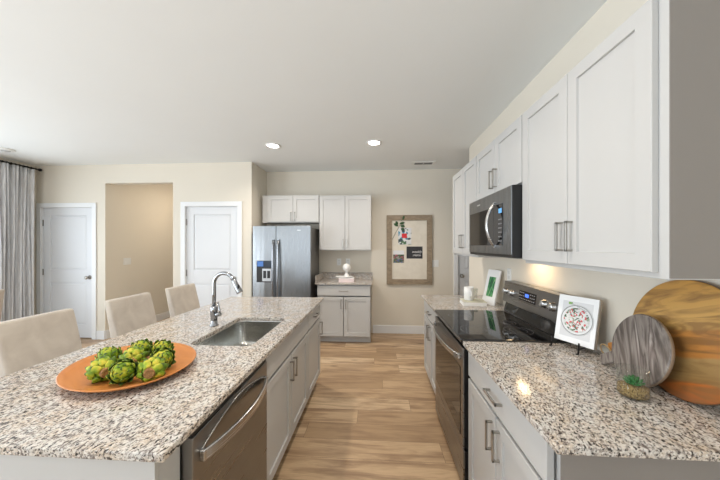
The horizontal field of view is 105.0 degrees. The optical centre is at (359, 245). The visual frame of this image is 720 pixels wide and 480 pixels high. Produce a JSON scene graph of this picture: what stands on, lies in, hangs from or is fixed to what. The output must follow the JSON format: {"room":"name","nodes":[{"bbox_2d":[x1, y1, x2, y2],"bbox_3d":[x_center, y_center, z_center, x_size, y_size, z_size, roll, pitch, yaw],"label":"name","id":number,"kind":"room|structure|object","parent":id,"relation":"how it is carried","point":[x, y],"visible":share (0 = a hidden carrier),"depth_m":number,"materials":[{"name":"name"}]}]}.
{"room":"kitchen","nodes":[
{"label":"kitchen","id":0,"kind":"room"},
{"bbox_2d":[0,158,36,314],"bbox_3d":[-5.461,0.102,0.637,0.140,2.743,7.800,0,0,4],"label":"wall","id":1,"kind":"structure","parent":0,"point":[2,159],"depth_m":4.38,"materials":[{"name":"paint"}]},
{"bbox_2d":[0,160,41,170],"bbox_3d":[-5.185,-1.191,2.801,0.143,0.048,3.154,0,0,4],"label":"curtain rod","id":2,"kind":"object","parent":1,"relation":"attached to","point":[39,169],"visible":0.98,"depth_m":4.13,"materials":[{"name":"black metal"}]},
{"bbox_2d":[0,161,34,321],"bbox_3d":[-5.062,0.121,4.056,0.109,2.665,0.425,0,0,4],"label":"window curtain","id":3,"kind":"object","parent":2,"relation":"hanging from","point":[17,183],"visible":0.88,"depth_m":4.05,"materials":[{"name":"grey fabric"}]},
{"bbox_2d":[113,184,172,314],"bbox_3d":[-3.349,0.102,5.867,1.313,2.743,2.900,0,0,4],"label":"wall","id":4,"kind":"structure","parent":0,"point":[142,214],"depth_m":5.04,"materials":[{"name":"paint"}]},
{"bbox_2d":[123,258,130,264],"bbox_3d":[-3.973,0.269,4.713,0.009,0.115,0.140,0,0,4],"label":"wall switch","id":5,"kind":"object","parent":4,"relation":"attached to","point":[126,261],"visible":1,"depth_m":4.70,"materials":[{"name":"white plastic"}]},
{"bbox_2d":[105,311,169,338],"bbox_3d":[-3.356,1.407,5.757,1.113,0.135,2.920,0,0,4],"label":"baseboard","id":6,"kind":"structure","parent":4,"relation":"attached to","point":[161,316],"depth_m":5.40,"materials":[{"name":"white paint"}]},
{"bbox_2d":[37,162,254,330],"bbox_3d":[-3.488,0.102,4.363,3.700,2.743,0.120,0,0,4],"label":"wall","id":7,"kind":"structure","parent":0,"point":[222,181],"depth_m":4.29,"materials":[{"name":"paint"}]},
{"bbox_2d":[36,203,96,339],"bbox_3d":[-4.640,0.402,4.408,1.005,2.145,0.172,0,0,4],"label":"door","id":8,"kind":"structure","parent":7,"relation":"attached to","point":[66,235],"depth_m":4.39,"materials":[{"name":"white paint"}]},
{"bbox_2d":[96,331,104,339],"bbox_3d":[-3.403,1.407,4.290,3.520,0.135,0.015,0,0,4],"label":"baseboard","id":9,"kind":"structure","parent":7,"relation":"attached to","point":[100,335],"depth_m":4.32,"materials":[{"name":"white paint"}]},
{"bbox_2d":[180,201,241,306],"bbox_3d":[-2.272,0.402,4.262,0.970,2.145,0.172,0,0,4],"label":"door","id":10,"kind":"structure","parent":7,"relation":"attached to","point":[213,229],"depth_m":4.25,"materials":[{"name":"white paint"}]},
{"bbox_2d":[255,165,266,225],"bbox_3d":[-1.684,0.102,4.542,0.120,2.743,0.460,0,0,4],"label":"wall","id":11,"kind":"structure","parent":0,"point":[260,174],"depth_m":4.47,"materials":[{"name":"paint"}]},
{"bbox_2d":[80,317,460,479],"bbox_3d":[-1.340,1.504,1.836,8.300,0.060,10.900,0,0,4],"label":"floor","id":12,"kind":"structure","parent":0,"point":[369,413],"depth_m":2.30,"materials":[{"name":"brown wood"}]},
{"bbox_2d":[0,289,4,321],"bbox_3d":[-4.003,0.964,2.722,0.561,1.020,0.395,0,0,8],"label":"dining chair","id":13,"kind":"object","parent":12,"relation":"on","point":[2,291],"visible":0.85,"depth_m":2.87,"materials":[{"name":"beige fabric"}]},
{"bbox_2d":[0,308,81,376],"bbox_3d":[-1.718,0.949,1.664,0.560,1.050,0.395,0,0,4],"label":"counter stool","id":14,"kind":"object","parent":12,"relation":"on","point":[25,342],"visible":0.22,"depth_m":1.64,"materials":[{"name":"beige fabric"}]},
{"bbox_2d":[0,446,179,479],"bbox_3d":[-0.816,1.030,1.890,0.609,0.888,2.188,0,0,4],"label":"island end panel","id":15,"kind":"object","parent":12,"relation":"on","point":[12,467],"visible":0.02,"depth_m":0.80,"materials":[{"name":"grey paint"}]},
{"bbox_2d":[104,292,156,337],"bbox_3d":[-1.679,0.949,2.298,0.560,1.050,0.395,0,0,4],"label":"counter stool","id":16,"kind":"object","parent":12,"relation":"on","point":[126,314],"visible":0.19,"depth_m":2.25,"materials":[{"name":"beige fabric"}]},
{"bbox_2d":[165,283,199,317],"bbox_3d":[-1.641,0.949,2.906,0.560,1.050,0.395,0,0,4],"label":"counter stool","id":17,"kind":"object","parent":12,"relation":"on","point":[181,299],"visible":0.28,"depth_m":2.86,"materials":[{"name":"beige fabric"}]},
{"bbox_2d":[180,359,267,479],"bbox_3d":[-0.784,1.035,1.198,0.664,0.878,0.601,0,0,4],"label":"dishwasher","id":18,"kind":"object","parent":12,"relation":"on","point":[231,443],"visible":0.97,"depth_m":1.12,"materials":[{"name":"silver metal"}]},
{"bbox_2d":[253,226,318,296],"bbox_3d":[-1.142,0.592,4.366,0.873,1.765,0.706,0,0,4],"label":"refrigerator","id":19,"kind":"object","parent":12,"relation":"on","point":[285,258],"visible":0.73,"depth_m":4.08,"materials":[{"name":"grey metal"}]},
{"bbox_2d":[266,316,307,479],"bbox_3d":[-0.776,1.030,1.977,0.646,0.888,0.935,0,0,4],"label":"base cabinet","id":20,"kind":"object","parent":12,"relation":"on","point":[287,365],"visible":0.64,"depth_m":1.84,"materials":[{"name":"grey paint"}]},
{"bbox_2d":[0,296,323,462],"bbox_3d":[-0.972,0.573,1.889,1.027,0.025,2.237,0,0,4],"label":"countertop","id":21,"kind":"structure","parent":20,"relation":"on","point":[39,417],"depth_m":1.01,"materials":[{"name":"stone"}]},
{"bbox_2d":[55,342,195,392],"bbox_3d":[-1.025,0.543,1.250,0.566,0.034,0.476,0,0,38],"label":"serving platter","id":22,"kind":"object","parent":21,"relation":"on","point":[71,378],"visible":0.52,"depth_m":1.14,"materials":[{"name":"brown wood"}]},
{"bbox_2d":[84,355,116,383],"bbox_3d":[-1.046,0.503,1.121,0.096,0.111,0.096,0,0,-14],"label":"artichoke","id":23,"kind":"object","parent":22,"relation":"on","point":[98,369],"visible":0.79,"depth_m":1.09,"materials":[{"name":"green food"}]},
{"bbox_2d":[95,345,122,361],"bbox_3d":[-1.123,0.502,1.236,0.102,0.101,0.105,0,0,-31],"label":"artichoke","id":24,"kind":"object","parent":22,"relation":"on","point":[112,351],"visible":0.56,"depth_m":1.22,"materials":[{"name":"green food"}]},
{"bbox_2d":[105,357,138,385],"bbox_3d":[-0.941,0.502,1.093,0.096,0.101,0.100,0,0,31],"label":"artichoke","id":25,"kind":"object","parent":22,"relation":"on","point":[121,372],"visible":1,"depth_m":1.08,"materials":[{"name":"green food"}]},
{"bbox_2d":[118,346,148,362],"bbox_3d":[-1.005,0.500,1.234,0.097,0.102,0.099,0,0,20],"label":"artichoke","id":26,"kind":"object","parent":22,"relation":"on","point":[136,353],"visible":0.59,"depth_m":1.21,"materials":[{"name":"green food"}]},
{"bbox_2d":[127,338,152,356],"bbox_3d":[-1.055,0.502,1.329,0.101,0.101,0.106,0,0,-34],"label":"artichoke","id":27,"kind":"object","parent":22,"relation":"on","point":[145,343],"visible":0.5,"depth_m":1.32,"materials":[{"name":"green food"}]},
{"bbox_2d":[136,356,168,382],"bbox_3d":[-0.844,0.504,1.120,0.096,0.103,0.099,0,0,17],"label":"artichoke","id":28,"kind":"object","parent":22,"relation":"on","point":[153,368],"visible":0.98,"depth_m":1.09,"materials":[{"name":"green food"}]},
{"bbox_2d":[149,339,174,353],"bbox_3d":[-0.951,0.501,1.323,0.098,0.096,0.102,0,0,11],"label":"artichoke","id":29,"kind":"object","parent":22,"relation":"on","point":[160,344],"visible":0.55,"depth_m":1.31,"materials":[{"name":"green food"}]},
{"bbox_2d":[149,346,175,367],"bbox_3d":[-0.872,0.499,1.216,0.096,0.098,0.097,0,0,-6],"label":"artichoke","id":30,"kind":"object","parent":22,"relation":"on","point":[168,354],"visible":0.53,"depth_m":1.21,"materials":[{"name":"green food"}]},
{"bbox_2d":[209,271,242,326],"bbox_3d":[-0.926,0.370,1.908,0.246,0.381,0.058,0,0,11],"label":"kitchen faucet","id":31,"kind":"object","parent":21,"relation":"on","point":[214,308],"visible":1,"depth_m":1.91,"materials":[{"name":"silver metal"}]},
{"bbox_2d":[195,320,281,345],"bbox_3d":[-0.773,0.680,1.846,0.394,0.190,0.624,0,0,4],"label":"sink","id":32,"kind":"object","parent":21,"relation":"in","point":[245,332],"visible":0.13,"depth_m":2.14,"materials":[{"name":"metal"}]},
{"bbox_2d":[306,304,322,398],"bbox_3d":[-0.731,1.030,2.712,0.646,0.888,0.535,0,0,4],"label":"base cabinet","id":33,"kind":"object","parent":12,"relation":"on","point":[314,322],"visible":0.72,"depth_m":2.67,"materials":[{"name":"grey paint"}]},
{"bbox_2d":[317,285,370,341],"bbox_3d":[-0.231,1.030,4.388,0.810,0.888,0.586,0,0,4],"label":"base cabinet","id":34,"kind":"object","parent":12,"relation":"on","point":[345,310],"visible":0.94,"depth_m":4.13,"materials":[{"name":"grey paint"}]},
{"bbox_2d":[315,272,372,284],"bbox_3d":[-0.232,0.519,4.392,0.857,0.131,0.579,0,0,4],"label":"countertop","id":35,"kind":"structure","parent":34,"relation":"on","point":[324,278],"depth_m":4.54,"materials":[{"name":"stone"}]},
{"bbox_2d":[339,277,353,281],"bbox_3d":[-0.210,0.531,4.320,0.236,0.058,0.178,0,0,0],"label":"book","id":36,"kind":"object","parent":35,"relation":"on","point":[351,279],"visible":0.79,"depth_m":4.23,"materials":[{"name":"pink paper"}]},
{"bbox_3d":[-0.245,0.490,4.313,0.280,0.022,0.181,0,0,4],"label":"tray","id":37,"kind":"object","parent":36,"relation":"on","visible":0},
{"bbox_2d":[343,264,350,276],"bbox_3d":[-0.210,0.389,4.321,0.124,0.212,0.123,0,0,4],"label":"ornament","id":38,"kind":"object","parent":37,"relation":"on","point":[346,267],"visible":0.98,"depth_m":4.28,"materials":[{"name":"white ceramic"}]},
{"bbox_2d":[424,301,437,394],"bbox_3d":[1.012,1.030,2.748,0.687,0.888,0.700,0,0,4],"label":"base cabinet","id":39,"kind":"object","parent":12,"relation":"on","point":[429,316],"visible":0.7,"depth_m":2.74,"materials":[{"name":"grey paint"}]},
{"bbox_2d":[421,295,507,312],"bbox_3d":[1.017,0.573,2.752,0.687,0.025,0.731,0,0,4],"label":"countertop","id":40,"kind":"structure","parent":39,"relation":"on","point":[436,302],"depth_m":2.62,"materials":[{"name":"stone"}]},
{"bbox_2d":[460,298,486,305],"bbox_3d":[1.079,0.542,2.639,0.210,0.036,0.180,0,0,10],"label":"flat book","id":41,"kind":"object","parent":40,"relation":"on","point":[476,302],"visible":0.95,"depth_m":2.56,"materials":[{"name":"white paper"}]},
{"bbox_2d":[464,286,473,300],"bbox_3d":[1.043,0.461,2.655,0.094,0.125,0.119,0,0,35],"label":"cup","id":42,"kind":"object","parent":41,"relation":"on","point":[468,290],"visible":1,"depth_m":2.63,"materials":[{"name":"white ceramic"}]},
{"bbox_2d":[482,269,501,305],"bbox_3d":[1.263,0.399,2.650,0.094,0.328,0.170,0,0,-13],"label":"framed picture","id":43,"kind":"object","parent":40,"relation":"on","point":[493,276],"visible":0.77,"depth_m":2.63,"materials":[{"name":"white"}]},
{"bbox_2d":[486,277,495,296],"bbox_3d":[1.257,0.395,2.648,0.001,0.190,0.086,14,-3,-13],"label":"print","id":44,"kind":"object","parent":43,"relation":"attached to","point":[491,284],"depth_m":2.65},
{"bbox_2d":[433,280,577,479],"bbox_3d":[0.933,0.886,1.994,0.736,1.175,0.784,0,0,4],"label":"range","id":45,"kind":"object","parent":12,"relation":"on","point":[531,317],"visible":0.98,"depth_m":1.86,"materials":[{"name":"black metal"}]},
{"bbox_2d":[434,310,561,341],"bbox_3d":[0.914,0.568,2.006,0.582,0.022,0.764,0,0,4],"label":"cooktop","id":46,"kind":"object","parent":45,"relation":"in","point":[467,325],"depth_m":1.90,"materials":[{"name":"black glass"}]},
{"bbox_2d":[468,352,719,479],"bbox_3d":[0.917,1.030,1.203,0.687,0.888,0.786,0,0,4],"label":"base cabinet","id":47,"kind":"object","parent":12,"relation":"on","point":[503,444],"visible":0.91,"depth_m":1.02,"materials":[{"name":"grey paint"}]},
{"bbox_2d":[463,341,719,461],"bbox_3d":[0.919,0.573,1.173,0.687,0.025,0.849,0,0,4],"label":"countertop","id":48,"kind":"structure","parent":47,"relation":"on","point":[574,402],"depth_m":0.95,"materials":[{"name":"stone"}]},
{"bbox_2d":[549,335,585,354],"bbox_3d":[1.164,0.474,1.506,0.170,0.174,0.149,0,0,-20],"label":"book stand","id":49,"kind":"object","parent":48,"relation":"on","point":[552,340],"visible":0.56,"depth_m":1.43,"materials":[{"name":"black metal"}]},
{"bbox_2d":[554,294,602,349],"bbox_3d":[1.174,0.404,1.492,0.073,0.252,0.197,0,0,-20],"label":"cookbook","id":50,"kind":"object","parent":49,"relation":"on","point":[578,318],"visible":1,"depth_m":1.47,"materials":[{"name":"white paper"}]},
{"bbox_2d":[559,300,593,341],"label":"photo","id":51,"kind":"object","parent":50,"relation":"attached to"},
{"bbox_2d":[560,305,593,335],"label":"print","id":52,"kind":"object","parent":50,"relation":"attached to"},
{"bbox_2d":[617,375,649,399],"bbox_3d":[1.013,0.508,1.025,0.092,0.104,0.092,0,0,4],"label":"potted plant","id":53,"kind":"object","parent":48,"relation":"on","point":[632,387],"visible":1,"depth_m":1.00,"materials":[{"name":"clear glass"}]},
{"bbox_2d":[600,314,674,386],"bbox_3d":[1.145,0.422,1.150,0.075,0.280,0.336,0,0,11],"label":"board","id":54,"kind":"object","parent":48,"relation":"on","point":[643,347],"visible":0.88,"depth_m":1.10,"materials":[{"name":"grey wood"}]},
{"bbox_2d":[600,280,719,405],"bbox_3d":[1.208,0.344,1.093,0.083,0.434,0.576,0,0,5],"label":"wood board","id":55,"kind":"object","parent":48,"relation":"on","point":[689,310],"visible":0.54,"depth_m":0.99,"materials":[{"name":"brown wood"}]},
{"bbox_2d":[0,0,606,184],"bbox_3d":[-1.340,-1.299,1.836,8.300,0.060,10.900,0,0,4],"label":"ceiling","id":56,"kind":"structure","parent":0,"point":[83,82],"depth_m":2.06,"materials":[{"name":"paint"}]},
{"bbox_2d":[0,147,15,152],"bbox_3d":[-4.665,-1.254,3.634,0.170,0.030,0.170,0,0,4],"label":"smoke detector","id":57,"kind":"object","parent":56,"relation":"attached to","point":[1,148],"visible":1,"depth_m":3.61,"materials":[{"name":"white plastic"}]},
{"bbox_2d":[265,143,280,148],"bbox_3d":[-1.104,-1.263,3.502,0.190,0.012,0.190,0,0,4],"label":"recessed light","id":58,"kind":"object","parent":56,"relation":"in","point":[269,145],"visible":1,"depth_m":3.49,"materials":[{"name":"white plastic"}]},
{"bbox_2d":[268,144,277,147],"bbox_3d":[-1.104,-1.266,3.502,0.134,0.004,0.134,0,0,4],"label":"diffuser","id":59,"kind":"object","parent":58,"relation":"attached to","point":[269,145],"depth_m":3.51,"materials":[{"name":"white plastic"}]},
{"bbox_2d":[366,140,381,145],"bbox_3d":[0.172,-1.263,3.401,0.190,0.012,0.190,0,0,4],"label":"recessed light","id":60,"kind":"object","parent":56,"relation":"in","point":[370,142],"visible":1,"depth_m":3.39,"materials":[{"name":"white plastic"}]},
{"bbox_2d":[369,141,378,144],"bbox_3d":[0.172,-1.266,3.401,0.134,0.004,0.134,0,0,4],"label":"diffuser","id":61,"kind":"object","parent":60,"relation":"attached to","point":[370,142],"depth_m":3.41,"materials":[{"name":"white plastic"}]},
{"bbox_2d":[411,161,435,164],"bbox_3d":[0.974,-1.264,4.248,0.360,0.010,0.160,0,0,4],"label":"ceiling vent","id":62,"kind":"object","parent":56,"relation":"in","point":[426,162],"visible":1,"depth_m":4.24,"materials":[{"name":"white plastic"}]},
{"bbox_2d":[267,169,460,332],"bbox_3d":[0.629,0.102,4.690,4.720,2.743,0.120,0,0,4],"label":"wall","id":63,"kind":"structure","parent":0,"point":[421,191],"depth_m":4.64,"materials":[{"name":"paint"}]},
{"bbox_2d":[263,195,319,223],"bbox_3d":[-1.105,-0.586,4.555,0.925,0.440,0.361,0,0,4],"label":"upper cabinet","id":64,"kind":"object","parent":63,"relation":"attached to","point":[277,209],"visible":0.95,"depth_m":4.41,"materials":[{"name":"grey paint"}]},
{"bbox_2d":[319,195,371,250],"bbox_3d":[-0.227,-0.358,4.501,0.823,0.875,0.361,0,0,4],"label":"upper cabinet","id":65,"kind":"object","parent":63,"relation":"attached to","point":[345,221],"visible":1,"depth_m":4.36,"materials":[{"name":"grey paint"}]},
{"bbox_2d":[373,325,423,333],"bbox_3d":[0.872,1.407,4.608,1.315,0.135,0.015,0,0,4],"label":"baseboard","id":66,"kind":"structure","parent":63,"relation":"attached to","point":[396,329],"depth_m":4.62,"materials":[{"name":"white paint"}]},
{"bbox_2d":[387,215,431,284],"bbox_3d":[0.820,0.071,4.599,0.752,1.155,0.035,0,0,4],"label":"pinboard","id":67,"kind":"object","parent":63,"relation":"attached to","point":[412,271],"visible":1,"depth_m":4.59,"materials":[{"name":"brown wood"}]},
{"bbox_2d":[393,251,403,262],"bbox_3d":[0.646,0.186,4.611,0.178,0.205,0.002,0,0,4],"label":"photo","id":68,"kind":"object","parent":67,"relation":"attached to","point":[398,256],"visible":1,"depth_m":4.61,"materials":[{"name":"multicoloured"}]},
{"bbox_2d":[394,216,404,231],"bbox_3d":[0.642,-0.299,4.598,0.212,0.399,0.019,0,0,4],"label":"leaf sprig","id":69,"kind":"object","parent":67,"relation":"attached to","point":[396,222],"visible":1,"depth_m":4.59,"materials":[{"name":"green plant"}]},
{"bbox_2d":[398,228,410,244],"bbox_3d":[0.748,-0.155,4.604,0.215,0.276,0.002,0,0,4],"label":"card","id":70,"kind":"object","parent":67,"relation":"attached to","point":[404,237],"visible":1,"depth_m":4.61,"materials":[{"name":"white paper"}]},
{"bbox_2d":[407,247,422,258],"bbox_3d":[0.907,0.117,4.594,0.264,0.201,0.003,0,0,4],"label":"card","id":71,"kind":"object","parent":67,"relation":"attached to","point":[412,252],"visible":1,"depth_m":4.59,"materials":[{"name":"grey paper"}]},
{"bbox_2d":[432,260,438,266],"bbox_3d":[1.249,0.299,4.587,0.115,0.115,0.009,0,0,4],"label":"wall switch","id":72,"kind":"object","parent":63,"relation":"attached to","point":[435,263],"visible":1,"depth_m":4.58,"materials":[{"name":"white plastic"}]},
{"bbox_2d":[454,253,468,294],"bbox_3d":[2.003,0.419,4.580,0.905,2.110,0.172,0,0,4],"label":"door","id":73,"kind":"structure","parent":63,"relation":"in","point":[461,263],"depth_m":4.58,"materials":[{"name":"white paint"}]},
{"bbox_2d":[469,0,719,406],"bbox_3d":[1.249,0.102,-0.052,0.120,2.743,7.250,0,0,4],"label":"wall","id":74,"kind":"structure","parent":0,"point":[620,294],"depth_m":1.66,"materials":[{"name":"paint"}]},
{"bbox_2d":[453,156,502,257],"bbox_3d":[1.180,-0.346,2.763,0.360,0.900,0.750,0,0,4],"label":"upper cabinet","id":75,"kind":"object","parent":74,"relation":"attached to","point":[465,180],"visible":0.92,"depth_m":2.74,"materials":[{"name":"grey paint"}]},
{"bbox_2d":[477,115,521,199],"bbox_3d":[1.134,-0.584,2.011,0.360,0.425,0.750,0,0,4],"label":"upper cabinet","id":76,"kind":"object","parent":74,"relation":"attached to","point":[499,164],"visible":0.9,"depth_m":1.92,"materials":[{"name":"grey paint"}]},
{"bbox_2d":[469,185,521,258],"bbox_3d":[1.083,-0.141,2.012,0.456,0.446,0.750,0,0,4],"label":"microwave","id":77,"kind":"object","parent":76,"relation":"attached to","point":[495,219],"visible":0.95,"depth_m":1.82,"materials":[{"name":"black metal"}]},
{"bbox_2d":[507,268,510,279],"bbox_3d":[1.341,0.264,2.482,0.008,0.115,0.072,0,0,4],"label":"wall outlet","id":78,"kind":"object","parent":74,"relation":"attached to","point":[508,269],"visible":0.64,"depth_m":2.49,"materials":[{"name":"white plastic"}]},
{"bbox_2d":[522,0,719,279],"bbox_3d":[1.086,-0.346,1.228,0.360,0.900,0.811,0,0,4],"label":"upper cabinet","id":79,"kind":"object","parent":74,"relation":"attached to","point":[621,155],"visible":1,"depth_m":0.93,"materials":[{"name":"grey paint"}]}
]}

